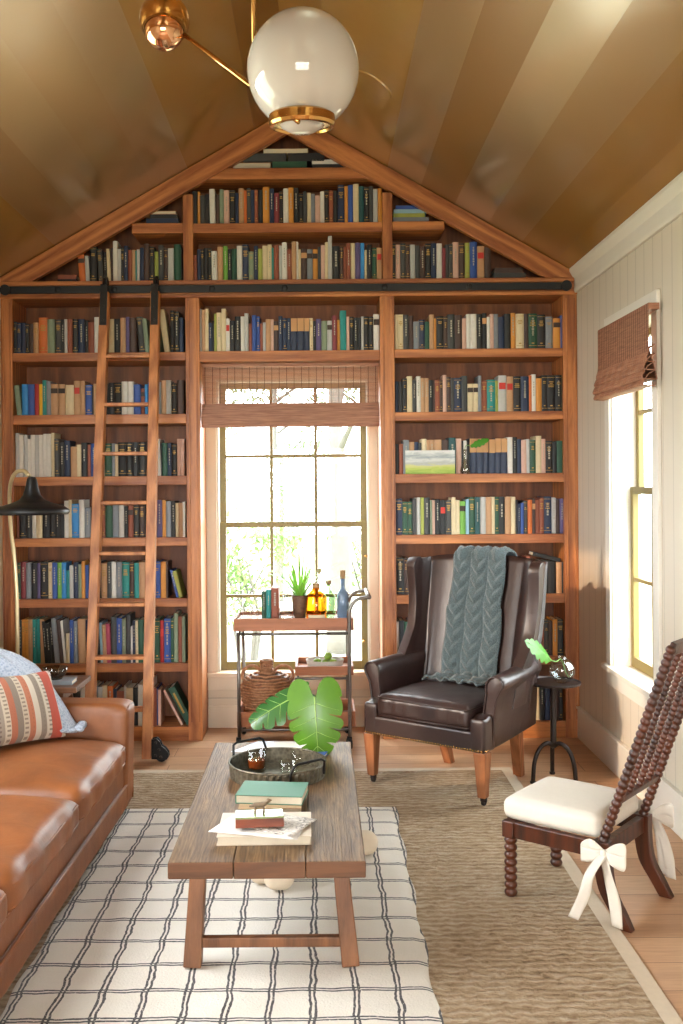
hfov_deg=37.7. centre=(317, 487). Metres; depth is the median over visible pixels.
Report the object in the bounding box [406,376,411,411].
book
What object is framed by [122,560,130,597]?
book
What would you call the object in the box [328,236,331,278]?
book
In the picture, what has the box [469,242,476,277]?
book
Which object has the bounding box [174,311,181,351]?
book
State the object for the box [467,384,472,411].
book
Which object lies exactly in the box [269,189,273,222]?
book
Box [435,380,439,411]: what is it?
book
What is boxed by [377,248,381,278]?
book
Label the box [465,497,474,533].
book
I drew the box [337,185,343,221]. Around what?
book
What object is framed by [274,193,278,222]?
book
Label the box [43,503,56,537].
book
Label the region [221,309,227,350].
book
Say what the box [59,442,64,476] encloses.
book
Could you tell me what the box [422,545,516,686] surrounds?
knit throw
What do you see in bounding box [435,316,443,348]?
book
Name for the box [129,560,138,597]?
book
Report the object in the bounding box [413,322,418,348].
book
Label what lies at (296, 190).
book
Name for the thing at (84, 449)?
book
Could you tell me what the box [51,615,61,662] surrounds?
book
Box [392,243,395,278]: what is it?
book
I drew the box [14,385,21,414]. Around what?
book
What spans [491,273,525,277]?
book
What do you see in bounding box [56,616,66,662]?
book
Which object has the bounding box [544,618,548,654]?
book
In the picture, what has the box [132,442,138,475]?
book
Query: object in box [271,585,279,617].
book
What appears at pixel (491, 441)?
book
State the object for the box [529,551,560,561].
book
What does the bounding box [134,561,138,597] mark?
book
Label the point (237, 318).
book
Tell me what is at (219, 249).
book
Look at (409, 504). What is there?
book
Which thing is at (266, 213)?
book
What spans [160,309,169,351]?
book
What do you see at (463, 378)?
book
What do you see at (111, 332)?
book
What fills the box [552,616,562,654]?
book
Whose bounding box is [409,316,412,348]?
book
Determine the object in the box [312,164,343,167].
book
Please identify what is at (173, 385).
book
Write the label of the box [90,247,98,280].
book
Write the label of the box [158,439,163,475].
book
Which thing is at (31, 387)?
book
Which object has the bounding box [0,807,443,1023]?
rug
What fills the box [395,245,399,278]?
book
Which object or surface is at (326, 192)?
book
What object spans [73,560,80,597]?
book
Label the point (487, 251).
book
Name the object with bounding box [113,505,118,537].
book
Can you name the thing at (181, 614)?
book
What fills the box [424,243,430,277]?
book
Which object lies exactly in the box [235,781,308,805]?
book
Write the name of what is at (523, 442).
book
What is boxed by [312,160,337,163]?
book
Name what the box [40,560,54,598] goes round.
book
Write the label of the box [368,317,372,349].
book
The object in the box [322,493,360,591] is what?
bush
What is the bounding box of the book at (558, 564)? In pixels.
[556,561,561,592]
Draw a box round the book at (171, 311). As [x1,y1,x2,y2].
[170,310,174,351]
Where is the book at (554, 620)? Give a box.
[546,616,557,655]
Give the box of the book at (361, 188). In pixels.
[359,186,363,221]
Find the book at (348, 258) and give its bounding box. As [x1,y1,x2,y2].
[346,243,350,278]
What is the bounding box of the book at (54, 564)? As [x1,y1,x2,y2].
[52,561,60,598]
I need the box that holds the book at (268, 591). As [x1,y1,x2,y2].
[266,587,270,617]
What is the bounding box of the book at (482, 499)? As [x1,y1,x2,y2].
[480,497,485,533]
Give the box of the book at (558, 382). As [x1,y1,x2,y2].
[555,375,561,410]
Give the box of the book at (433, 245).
[431,243,435,277]
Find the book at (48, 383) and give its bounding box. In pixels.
[46,381,56,414]
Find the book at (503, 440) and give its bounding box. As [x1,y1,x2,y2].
[501,438,506,472]
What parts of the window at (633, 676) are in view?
sill, sash, sash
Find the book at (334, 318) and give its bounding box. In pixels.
[332,316,336,349]
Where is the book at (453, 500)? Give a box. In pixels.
[448,497,455,533]
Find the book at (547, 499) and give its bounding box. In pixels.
[537,496,550,533]
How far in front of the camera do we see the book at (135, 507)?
6.48 m
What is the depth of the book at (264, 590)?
6.33 m
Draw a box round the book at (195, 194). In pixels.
[192,191,197,223]
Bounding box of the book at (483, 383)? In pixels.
[481,381,486,411]
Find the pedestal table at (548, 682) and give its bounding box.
[530,676,580,783]
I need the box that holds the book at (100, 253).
[97,249,103,280]
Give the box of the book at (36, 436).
[35,435,38,476]
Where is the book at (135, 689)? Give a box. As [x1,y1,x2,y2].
[133,683,137,725]
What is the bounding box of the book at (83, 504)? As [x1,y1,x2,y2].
[79,499,89,537]
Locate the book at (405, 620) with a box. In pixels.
[403,618,407,632]
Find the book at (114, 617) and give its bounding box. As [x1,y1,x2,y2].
[111,613,121,662]
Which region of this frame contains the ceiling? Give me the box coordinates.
[0,0,682,276]
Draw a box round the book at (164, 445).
[162,443,167,475]
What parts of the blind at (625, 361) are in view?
woven panel, head rail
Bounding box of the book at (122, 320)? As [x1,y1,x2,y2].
[120,318,125,351]
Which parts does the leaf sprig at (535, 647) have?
blade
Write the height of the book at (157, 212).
0.022 m
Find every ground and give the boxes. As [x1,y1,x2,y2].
[227,532,650,577]
[227,549,651,662]
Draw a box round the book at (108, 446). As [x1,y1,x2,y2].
[105,443,111,475]
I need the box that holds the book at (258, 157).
[243,153,286,167]
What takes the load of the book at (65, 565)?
on the bookcase
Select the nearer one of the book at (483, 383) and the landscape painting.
the landscape painting
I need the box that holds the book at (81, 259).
[78,255,85,280]
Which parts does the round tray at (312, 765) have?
handle, handle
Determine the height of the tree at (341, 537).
5.958 m
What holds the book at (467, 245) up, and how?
on the bookcase
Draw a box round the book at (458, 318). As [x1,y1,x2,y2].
[455,315,461,348]
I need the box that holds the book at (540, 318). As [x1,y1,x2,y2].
[537,314,544,347]
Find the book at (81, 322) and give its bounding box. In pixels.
[78,319,84,352]
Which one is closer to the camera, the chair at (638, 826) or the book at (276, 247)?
the chair at (638, 826)
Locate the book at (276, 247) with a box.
[274,245,278,279]
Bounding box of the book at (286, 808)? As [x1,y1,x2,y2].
[238,804,300,811]
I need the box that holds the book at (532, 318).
[528,313,536,347]
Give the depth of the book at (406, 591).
6.48 m
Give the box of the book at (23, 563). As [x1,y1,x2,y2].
[21,560,31,598]
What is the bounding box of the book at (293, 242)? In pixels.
[292,241,295,278]
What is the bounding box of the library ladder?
[85,276,169,761]
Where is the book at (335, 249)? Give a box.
[332,246,339,278]
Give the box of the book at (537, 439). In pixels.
[530,436,540,472]
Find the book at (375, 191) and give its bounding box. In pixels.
[373,189,377,221]
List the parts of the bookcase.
shelf, shelf, shelf, shelf, shelf, shelf, shelf, shelf, shelf, gable panel, shelf, panel, shelf, shelf, shelf, shelf, shelf, shelf, shelf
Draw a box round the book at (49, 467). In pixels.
[47,434,51,476]
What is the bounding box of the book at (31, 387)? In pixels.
[28,384,34,414]
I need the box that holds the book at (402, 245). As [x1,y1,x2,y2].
[400,243,405,278]
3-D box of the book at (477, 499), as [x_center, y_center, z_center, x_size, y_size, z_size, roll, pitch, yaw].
[1.033,0.182,6.556,0.032,0.240,0.161,0,0,0]
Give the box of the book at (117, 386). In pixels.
[114,383,121,413]
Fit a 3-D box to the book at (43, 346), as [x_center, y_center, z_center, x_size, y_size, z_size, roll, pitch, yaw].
[-1.783,-0.986,6.559,0.057,0.233,0.156,0,0,0]
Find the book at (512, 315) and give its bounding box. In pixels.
[510,313,515,347]
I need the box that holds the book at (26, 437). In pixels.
[24,435,30,476]
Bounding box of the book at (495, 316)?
[493,314,497,348]
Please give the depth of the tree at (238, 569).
10.13 m
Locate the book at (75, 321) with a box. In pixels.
[72,319,77,352]
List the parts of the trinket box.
lid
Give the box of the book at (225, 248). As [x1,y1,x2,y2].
[223,246,227,279]
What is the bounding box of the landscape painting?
[405,450,454,473]
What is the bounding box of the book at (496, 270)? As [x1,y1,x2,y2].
[491,268,522,275]
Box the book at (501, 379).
[494,375,505,410]
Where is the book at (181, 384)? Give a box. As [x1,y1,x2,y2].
[177,380,185,413]
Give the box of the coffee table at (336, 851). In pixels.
[168,742,365,967]
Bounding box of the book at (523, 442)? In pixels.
[521,440,526,472]
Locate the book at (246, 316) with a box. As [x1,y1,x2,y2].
[244,313,249,350]
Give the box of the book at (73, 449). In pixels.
[71,447,76,476]
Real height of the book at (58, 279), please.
0.022 m
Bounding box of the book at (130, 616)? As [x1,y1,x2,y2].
[126,612,134,662]
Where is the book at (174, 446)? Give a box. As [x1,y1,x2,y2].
[171,444,176,475]
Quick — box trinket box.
[235,809,283,827]
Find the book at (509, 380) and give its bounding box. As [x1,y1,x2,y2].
[506,376,512,410]
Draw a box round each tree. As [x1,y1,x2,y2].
[226,389,344,601]
[226,427,287,498]
[227,490,305,660]
[238,390,357,653]
[310,390,358,402]
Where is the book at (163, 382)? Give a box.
[161,380,165,413]
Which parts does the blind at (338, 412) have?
woven panel, head rail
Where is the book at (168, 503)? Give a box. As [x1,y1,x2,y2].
[166,501,170,536]
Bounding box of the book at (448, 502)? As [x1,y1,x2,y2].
[445,500,450,533]
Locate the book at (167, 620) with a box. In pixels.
[164,615,173,662]
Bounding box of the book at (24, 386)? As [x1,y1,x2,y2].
[22,384,27,414]
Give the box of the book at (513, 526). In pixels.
[511,497,515,533]
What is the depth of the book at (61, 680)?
5.26 m
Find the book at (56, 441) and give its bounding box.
[54,439,66,476]
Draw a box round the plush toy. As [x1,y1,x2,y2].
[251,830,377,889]
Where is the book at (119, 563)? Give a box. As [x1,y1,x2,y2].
[116,560,123,597]
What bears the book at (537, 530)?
on the bookcase
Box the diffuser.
[280,120,323,135]
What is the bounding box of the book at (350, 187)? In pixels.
[348,185,352,221]
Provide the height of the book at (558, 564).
0.201 m
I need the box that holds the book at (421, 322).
[418,320,424,348]
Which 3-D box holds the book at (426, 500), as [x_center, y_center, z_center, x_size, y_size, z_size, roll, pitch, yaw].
[0.707,0.184,6.571,0.038,0.240,0.171,0,0,0]
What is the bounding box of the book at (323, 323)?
[321,321,326,349]
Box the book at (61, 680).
[51,677,77,684]
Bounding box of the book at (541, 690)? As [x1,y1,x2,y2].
[539,688,544,719]
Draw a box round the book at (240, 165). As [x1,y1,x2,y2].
[233,163,271,167]
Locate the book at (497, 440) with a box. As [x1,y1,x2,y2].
[494,438,500,472]
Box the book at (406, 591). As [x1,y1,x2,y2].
[404,557,408,593]
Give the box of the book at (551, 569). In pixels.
[547,560,555,592]
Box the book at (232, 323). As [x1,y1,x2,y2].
[230,321,234,350]
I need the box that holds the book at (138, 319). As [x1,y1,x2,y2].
[136,317,144,351]
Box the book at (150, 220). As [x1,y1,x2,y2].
[146,218,179,222]
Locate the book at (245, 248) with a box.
[242,244,249,279]
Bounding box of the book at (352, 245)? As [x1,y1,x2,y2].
[350,243,354,278]
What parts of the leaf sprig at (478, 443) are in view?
blade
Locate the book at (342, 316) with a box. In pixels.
[339,310,345,349]
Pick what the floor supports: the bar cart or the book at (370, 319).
the bar cart
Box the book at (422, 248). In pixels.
[420,246,424,277]
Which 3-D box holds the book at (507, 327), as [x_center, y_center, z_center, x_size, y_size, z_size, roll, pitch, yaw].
[1.229,-1.013,6.554,0.039,0.227,0.155,0,0,0]
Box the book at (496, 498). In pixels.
[495,497,498,533]
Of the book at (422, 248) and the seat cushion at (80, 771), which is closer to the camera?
the seat cushion at (80, 771)
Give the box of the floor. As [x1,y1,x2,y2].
[133,727,682,1020]
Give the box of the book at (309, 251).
[307,249,312,278]
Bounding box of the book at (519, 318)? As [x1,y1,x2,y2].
[515,314,523,347]
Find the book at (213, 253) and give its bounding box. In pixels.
[211,251,217,279]
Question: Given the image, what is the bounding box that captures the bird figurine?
[249,798,271,813]
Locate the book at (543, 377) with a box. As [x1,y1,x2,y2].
[537,375,546,410]
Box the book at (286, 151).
[263,149,307,160]
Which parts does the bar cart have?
post, post, post, post, push handle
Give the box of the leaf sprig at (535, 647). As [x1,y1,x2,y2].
[525,638,568,676]
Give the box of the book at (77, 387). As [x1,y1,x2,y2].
[74,381,80,414]
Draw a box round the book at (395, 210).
[392,209,426,215]
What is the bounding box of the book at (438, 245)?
[436,243,441,277]
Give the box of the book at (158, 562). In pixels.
[156,559,163,597]
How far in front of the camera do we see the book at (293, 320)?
6.48 m
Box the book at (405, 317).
[403,315,408,348]
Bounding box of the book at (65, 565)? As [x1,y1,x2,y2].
[62,561,71,598]
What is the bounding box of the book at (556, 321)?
[553,318,559,347]
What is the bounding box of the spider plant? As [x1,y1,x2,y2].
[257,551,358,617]
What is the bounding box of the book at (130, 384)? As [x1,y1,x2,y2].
[128,382,136,413]
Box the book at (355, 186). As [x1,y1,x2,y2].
[353,184,358,221]
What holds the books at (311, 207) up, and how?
on the bookcase
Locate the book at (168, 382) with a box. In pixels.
[166,380,173,413]
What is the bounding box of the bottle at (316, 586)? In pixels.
[307,583,324,617]
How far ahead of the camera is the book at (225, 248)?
6.49 m
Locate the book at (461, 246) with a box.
[458,243,464,277]
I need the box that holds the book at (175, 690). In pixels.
[168,681,188,724]
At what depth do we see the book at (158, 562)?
6.48 m
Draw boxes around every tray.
[228,737,326,784]
[233,611,353,630]
[241,699,355,726]
[295,656,353,675]
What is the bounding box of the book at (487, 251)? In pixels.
[484,247,490,277]
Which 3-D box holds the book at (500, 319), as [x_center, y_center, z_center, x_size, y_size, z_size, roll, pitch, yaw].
[1.188,-1.003,6.564,0.039,0.207,0.166,0,0,0]
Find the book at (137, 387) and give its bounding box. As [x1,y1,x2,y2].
[134,384,144,413]
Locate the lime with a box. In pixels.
[324,652,331,659]
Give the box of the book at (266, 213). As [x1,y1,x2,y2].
[263,187,269,222]
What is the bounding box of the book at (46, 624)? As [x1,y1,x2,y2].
[45,621,51,662]
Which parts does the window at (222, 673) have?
sill, sash, sash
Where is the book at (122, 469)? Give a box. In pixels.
[118,442,126,475]
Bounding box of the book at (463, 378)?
[460,376,466,411]
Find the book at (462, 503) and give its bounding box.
[460,501,465,533]
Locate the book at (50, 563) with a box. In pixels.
[48,561,55,598]
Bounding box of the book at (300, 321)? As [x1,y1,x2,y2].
[297,318,303,350]
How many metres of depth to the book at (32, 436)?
6.48 m
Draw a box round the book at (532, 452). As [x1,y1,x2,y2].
[529,440,535,472]
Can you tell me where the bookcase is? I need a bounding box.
[0,121,579,740]
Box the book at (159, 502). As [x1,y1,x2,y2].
[157,500,161,536]
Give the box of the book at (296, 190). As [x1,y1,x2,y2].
[293,188,298,222]
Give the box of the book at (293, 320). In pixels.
[291,318,296,350]
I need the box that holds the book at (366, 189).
[364,187,368,221]
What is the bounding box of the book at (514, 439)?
[512,437,516,472]
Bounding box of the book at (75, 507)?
[72,503,78,537]
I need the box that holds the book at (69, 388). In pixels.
[66,385,73,414]
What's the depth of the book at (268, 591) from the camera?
6.33 m
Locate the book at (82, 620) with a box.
[78,615,87,662]
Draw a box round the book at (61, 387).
[58,384,65,414]
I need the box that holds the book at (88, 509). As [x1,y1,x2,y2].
[85,507,90,537]
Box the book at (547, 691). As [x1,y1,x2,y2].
[545,688,549,719]
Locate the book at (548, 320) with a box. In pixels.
[545,317,552,347]
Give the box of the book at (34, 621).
[32,616,39,663]
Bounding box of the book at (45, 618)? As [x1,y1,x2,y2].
[40,616,49,662]
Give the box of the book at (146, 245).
[144,243,150,280]
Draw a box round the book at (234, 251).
[232,249,236,279]
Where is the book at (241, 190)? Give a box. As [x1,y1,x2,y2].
[239,188,243,222]
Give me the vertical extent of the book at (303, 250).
0.207 m
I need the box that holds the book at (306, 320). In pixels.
[304,318,309,350]
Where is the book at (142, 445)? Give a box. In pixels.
[139,442,146,475]
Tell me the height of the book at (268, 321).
0.207 m
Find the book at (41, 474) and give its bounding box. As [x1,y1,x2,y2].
[39,435,43,476]
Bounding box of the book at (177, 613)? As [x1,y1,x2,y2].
[174,610,181,662]
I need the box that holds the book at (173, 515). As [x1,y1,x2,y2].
[171,501,178,536]
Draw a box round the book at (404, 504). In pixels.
[402,501,406,534]
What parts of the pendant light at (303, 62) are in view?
mirrored bulb, lamp shade, arm, rod, globe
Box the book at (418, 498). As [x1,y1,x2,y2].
[414,497,419,534]
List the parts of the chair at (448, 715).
post, leg, arm, seat, nail trim, leg, leg, post, backrest, arm, leg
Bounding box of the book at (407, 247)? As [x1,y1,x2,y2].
[405,244,409,277]
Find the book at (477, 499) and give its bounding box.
[475,497,479,533]
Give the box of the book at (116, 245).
[113,241,122,280]
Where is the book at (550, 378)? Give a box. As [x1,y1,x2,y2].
[547,375,554,410]
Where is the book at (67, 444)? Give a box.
[64,441,75,476]
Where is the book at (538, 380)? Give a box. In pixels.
[536,378,541,410]
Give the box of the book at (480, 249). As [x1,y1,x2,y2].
[477,246,483,277]
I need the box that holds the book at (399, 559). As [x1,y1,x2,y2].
[396,555,403,594]
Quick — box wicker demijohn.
[241,658,294,711]
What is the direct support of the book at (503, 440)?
on the bookcase
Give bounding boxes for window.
[205,370,378,689]
[601,289,664,718]
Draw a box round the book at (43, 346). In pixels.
[39,318,48,352]
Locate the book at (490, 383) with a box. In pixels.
[486,380,494,411]
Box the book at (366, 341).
[363,316,368,349]
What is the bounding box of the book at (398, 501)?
[396,498,401,534]
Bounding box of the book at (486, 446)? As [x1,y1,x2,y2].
[478,438,488,473]
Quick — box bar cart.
[233,588,370,748]
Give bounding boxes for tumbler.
[246,750,264,771]
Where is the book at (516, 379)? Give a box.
[513,376,520,410]
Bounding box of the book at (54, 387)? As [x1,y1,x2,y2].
[51,384,58,414]
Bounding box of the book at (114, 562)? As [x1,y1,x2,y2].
[111,560,120,597]
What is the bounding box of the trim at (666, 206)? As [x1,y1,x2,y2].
[569,171,682,292]
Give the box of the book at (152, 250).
[149,247,157,279]
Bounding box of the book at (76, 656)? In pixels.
[74,619,78,662]
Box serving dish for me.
[306,656,343,665]
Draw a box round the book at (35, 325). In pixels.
[33,322,38,352]
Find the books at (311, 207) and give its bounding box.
[14,186,563,725]
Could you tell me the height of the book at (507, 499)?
0.240 m
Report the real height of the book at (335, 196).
0.214 m
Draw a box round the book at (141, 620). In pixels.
[138,617,143,662]
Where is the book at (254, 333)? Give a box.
[252,315,256,350]
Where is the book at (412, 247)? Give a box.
[410,245,414,277]
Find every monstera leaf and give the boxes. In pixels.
[248,681,315,729]
[287,677,343,753]
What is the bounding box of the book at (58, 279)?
[58,279,77,280]
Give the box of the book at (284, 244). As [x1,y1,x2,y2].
[282,242,287,278]
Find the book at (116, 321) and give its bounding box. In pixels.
[114,319,119,352]
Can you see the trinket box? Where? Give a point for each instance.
(272, 817)
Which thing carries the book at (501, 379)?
on the bookcase
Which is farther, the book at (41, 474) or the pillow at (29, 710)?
the book at (41, 474)
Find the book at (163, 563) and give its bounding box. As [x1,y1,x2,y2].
[161,560,167,597]
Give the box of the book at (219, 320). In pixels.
[217,313,221,350]
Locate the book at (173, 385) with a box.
[171,383,176,413]
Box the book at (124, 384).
[121,382,127,413]
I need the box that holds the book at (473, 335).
[470,314,476,348]
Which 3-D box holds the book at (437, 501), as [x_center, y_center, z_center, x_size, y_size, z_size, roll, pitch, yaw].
[0.776,0.190,6.574,0.032,0.227,0.184,0,0,0]
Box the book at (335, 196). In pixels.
[333,191,337,221]
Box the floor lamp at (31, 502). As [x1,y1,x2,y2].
[0,469,69,654]
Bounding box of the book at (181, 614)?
[178,613,184,661]
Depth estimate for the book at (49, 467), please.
6.48 m
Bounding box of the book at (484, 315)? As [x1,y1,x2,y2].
[482,313,486,348]
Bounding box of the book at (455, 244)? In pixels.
[452,242,458,277]
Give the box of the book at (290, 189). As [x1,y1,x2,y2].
[288,187,293,222]
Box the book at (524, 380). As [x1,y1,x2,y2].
[520,376,528,410]
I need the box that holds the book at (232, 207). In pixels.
[229,190,235,222]
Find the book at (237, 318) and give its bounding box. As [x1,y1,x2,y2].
[235,316,240,350]
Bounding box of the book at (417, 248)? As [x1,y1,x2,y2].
[415,245,419,277]
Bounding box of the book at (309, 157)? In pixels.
[288,153,323,167]
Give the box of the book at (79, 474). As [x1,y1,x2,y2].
[77,445,81,476]
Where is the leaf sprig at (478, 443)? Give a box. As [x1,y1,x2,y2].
[464,438,488,456]
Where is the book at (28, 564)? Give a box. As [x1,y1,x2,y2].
[26,561,35,598]
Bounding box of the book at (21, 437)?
[19,435,23,476]
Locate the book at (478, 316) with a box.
[476,314,481,348]
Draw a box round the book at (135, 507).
[133,505,139,536]
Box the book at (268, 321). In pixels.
[266,319,270,350]
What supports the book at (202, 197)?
on the bookcase
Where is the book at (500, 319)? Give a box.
[498,317,503,347]
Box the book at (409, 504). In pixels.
[406,501,411,534]
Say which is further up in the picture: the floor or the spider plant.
the spider plant
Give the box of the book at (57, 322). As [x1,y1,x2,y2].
[55,319,60,352]
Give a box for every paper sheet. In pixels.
[208,814,301,839]
[231,741,274,751]
[252,814,316,836]
[267,741,305,747]
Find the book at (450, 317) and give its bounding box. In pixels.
[447,314,454,348]
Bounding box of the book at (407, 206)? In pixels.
[395,205,417,208]
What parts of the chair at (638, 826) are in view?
leg, seat rail, leg, leg, seat rail, seat rail, post, cross rail, leg, post, crest rail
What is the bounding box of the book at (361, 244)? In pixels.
[360,243,363,278]
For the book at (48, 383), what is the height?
0.220 m
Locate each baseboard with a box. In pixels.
[208,704,364,727]
[576,706,682,839]
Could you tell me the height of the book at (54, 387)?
0.201 m
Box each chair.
[363,554,547,805]
[502,638,682,932]
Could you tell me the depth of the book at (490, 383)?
6.48 m
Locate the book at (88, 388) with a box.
[85,385,92,414]
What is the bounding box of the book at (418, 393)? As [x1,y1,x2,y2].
[414,376,420,411]
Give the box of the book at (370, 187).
[369,186,372,221]
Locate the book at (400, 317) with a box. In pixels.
[398,315,402,348]
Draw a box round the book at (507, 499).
[505,497,510,533]
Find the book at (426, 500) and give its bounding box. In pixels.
[423,497,429,534]
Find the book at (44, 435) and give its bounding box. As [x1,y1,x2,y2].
[43,434,47,476]
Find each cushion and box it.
[0,739,125,819]
[0,795,78,911]
[0,889,6,924]
[378,680,484,729]
[504,776,675,929]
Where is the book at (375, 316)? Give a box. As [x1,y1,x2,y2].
[373,314,378,349]
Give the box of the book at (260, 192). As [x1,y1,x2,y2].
[258,190,262,222]
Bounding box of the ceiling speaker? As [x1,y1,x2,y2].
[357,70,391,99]
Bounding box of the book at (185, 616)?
[182,613,187,661]
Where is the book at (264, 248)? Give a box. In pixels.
[262,246,267,279]
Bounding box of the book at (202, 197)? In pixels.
[200,195,204,222]
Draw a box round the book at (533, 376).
[531,374,535,410]
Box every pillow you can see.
[0,648,86,732]
[0,671,65,745]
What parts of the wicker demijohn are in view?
handle, handle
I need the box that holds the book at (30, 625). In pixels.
[28,616,38,661]
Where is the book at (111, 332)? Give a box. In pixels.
[109,319,113,352]
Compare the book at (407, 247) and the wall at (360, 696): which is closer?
the book at (407, 247)
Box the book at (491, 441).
[489,439,494,472]
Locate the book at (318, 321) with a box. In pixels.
[316,319,320,349]
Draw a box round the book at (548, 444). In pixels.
[545,441,551,472]
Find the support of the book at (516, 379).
on the bookcase
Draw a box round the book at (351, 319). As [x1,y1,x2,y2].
[349,317,353,349]
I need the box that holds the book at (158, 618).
[155,615,163,662]
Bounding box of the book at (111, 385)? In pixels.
[109,383,114,413]
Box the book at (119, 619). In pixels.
[117,615,125,662]
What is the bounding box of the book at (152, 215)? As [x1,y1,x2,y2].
[150,214,179,220]
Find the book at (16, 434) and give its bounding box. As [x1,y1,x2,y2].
[15,433,25,476]
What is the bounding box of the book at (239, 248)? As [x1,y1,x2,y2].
[237,246,242,279]
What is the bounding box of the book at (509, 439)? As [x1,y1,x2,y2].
[506,437,512,472]
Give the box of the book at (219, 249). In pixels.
[217,247,222,279]
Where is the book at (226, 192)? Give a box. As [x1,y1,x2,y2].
[224,190,229,222]
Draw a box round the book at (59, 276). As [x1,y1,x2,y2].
[58,275,79,280]
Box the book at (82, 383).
[80,381,90,414]
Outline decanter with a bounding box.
[278,594,293,617]
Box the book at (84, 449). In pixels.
[81,443,91,476]
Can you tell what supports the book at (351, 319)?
on the bookcase
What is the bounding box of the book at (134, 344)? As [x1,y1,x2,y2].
[129,318,138,351]
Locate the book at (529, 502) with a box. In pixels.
[522,499,531,533]
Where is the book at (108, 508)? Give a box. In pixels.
[105,505,112,537]
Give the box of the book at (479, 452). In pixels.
[476,438,482,473]
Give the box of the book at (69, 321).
[67,319,72,352]
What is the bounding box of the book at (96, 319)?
[94,317,98,352]
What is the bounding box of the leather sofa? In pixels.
[0,697,134,999]
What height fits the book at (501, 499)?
0.240 m
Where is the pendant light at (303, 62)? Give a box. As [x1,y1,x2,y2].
[139,0,358,135]
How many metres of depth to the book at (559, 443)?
6.48 m
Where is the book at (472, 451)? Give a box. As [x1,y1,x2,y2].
[466,438,476,473]
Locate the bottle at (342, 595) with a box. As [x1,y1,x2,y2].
[337,570,348,617]
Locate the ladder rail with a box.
[0,280,571,294]
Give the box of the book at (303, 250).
[301,248,306,278]
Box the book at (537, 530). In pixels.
[535,499,539,533]
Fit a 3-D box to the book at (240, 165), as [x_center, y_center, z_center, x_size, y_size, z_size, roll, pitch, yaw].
[-0.429,-2.086,6.568,0.249,0.048,0.150,0,0,0]
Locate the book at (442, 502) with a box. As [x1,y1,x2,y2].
[440,500,445,533]
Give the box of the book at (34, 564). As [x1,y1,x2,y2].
[31,561,38,598]
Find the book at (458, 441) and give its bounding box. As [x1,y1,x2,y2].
[456,439,461,473]
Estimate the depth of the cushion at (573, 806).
3.87 m
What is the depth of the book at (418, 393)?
6.48 m
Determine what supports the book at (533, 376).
on the bookcase
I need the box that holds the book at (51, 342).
[47,319,55,352]
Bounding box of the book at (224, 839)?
[217,812,310,845]
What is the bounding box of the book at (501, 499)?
[499,497,504,533]
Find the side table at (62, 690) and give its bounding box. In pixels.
[51,675,90,696]
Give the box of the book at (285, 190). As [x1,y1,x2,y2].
[283,188,288,222]
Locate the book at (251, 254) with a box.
[249,251,253,279]
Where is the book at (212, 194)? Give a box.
[209,189,215,222]
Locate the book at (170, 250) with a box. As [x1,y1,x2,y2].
[168,248,173,279]
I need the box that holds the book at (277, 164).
[273,161,306,167]
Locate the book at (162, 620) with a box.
[160,618,163,661]
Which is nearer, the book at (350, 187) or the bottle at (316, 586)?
the bottle at (316, 586)
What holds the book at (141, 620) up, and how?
on the bookcase
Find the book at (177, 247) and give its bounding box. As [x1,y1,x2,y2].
[174,244,182,279]
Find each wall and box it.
[0,299,2,648]
[206,367,376,705]
[577,214,682,792]
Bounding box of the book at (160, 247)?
[158,245,164,279]
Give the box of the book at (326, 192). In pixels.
[324,190,328,222]
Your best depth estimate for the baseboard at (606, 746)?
5.63 m
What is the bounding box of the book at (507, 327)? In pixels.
[502,314,510,347]
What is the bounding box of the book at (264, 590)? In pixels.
[262,589,265,617]
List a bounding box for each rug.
[0,767,682,1023]
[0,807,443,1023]
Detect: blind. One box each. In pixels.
[201,363,379,427]
[593,302,658,400]
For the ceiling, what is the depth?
4.89 m
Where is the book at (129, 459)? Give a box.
[126,442,132,475]
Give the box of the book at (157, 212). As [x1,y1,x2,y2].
[146,211,178,218]
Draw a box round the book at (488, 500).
[485,497,491,533]
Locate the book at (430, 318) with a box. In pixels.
[426,315,433,348]
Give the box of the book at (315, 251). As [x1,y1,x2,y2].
[313,249,317,278]
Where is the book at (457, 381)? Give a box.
[454,378,461,411]
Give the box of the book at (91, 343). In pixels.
[88,322,94,352]
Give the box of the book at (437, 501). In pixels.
[432,499,439,533]
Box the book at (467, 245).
[465,243,469,277]
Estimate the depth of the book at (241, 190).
6.48 m
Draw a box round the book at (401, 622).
[397,617,403,646]
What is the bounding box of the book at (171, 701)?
[163,685,184,724]
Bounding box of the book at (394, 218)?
[392,217,428,221]
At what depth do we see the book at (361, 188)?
6.48 m
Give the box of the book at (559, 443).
[553,441,562,472]
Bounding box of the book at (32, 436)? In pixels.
[31,435,34,476]
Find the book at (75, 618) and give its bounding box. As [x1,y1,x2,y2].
[70,617,79,662]
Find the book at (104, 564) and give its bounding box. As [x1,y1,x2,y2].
[101,561,107,597]
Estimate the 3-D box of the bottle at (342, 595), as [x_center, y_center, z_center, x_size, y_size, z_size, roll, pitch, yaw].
[0.157,0.677,6.332,0.074,0.308,0.074,0,0,0]
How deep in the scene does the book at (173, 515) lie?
6.48 m
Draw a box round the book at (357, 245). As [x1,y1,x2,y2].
[355,243,359,278]
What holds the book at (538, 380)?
on the bookcase
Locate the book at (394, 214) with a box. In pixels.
[392,213,424,219]
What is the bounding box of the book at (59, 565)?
[57,560,68,598]
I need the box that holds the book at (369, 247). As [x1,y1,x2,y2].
[366,245,371,278]

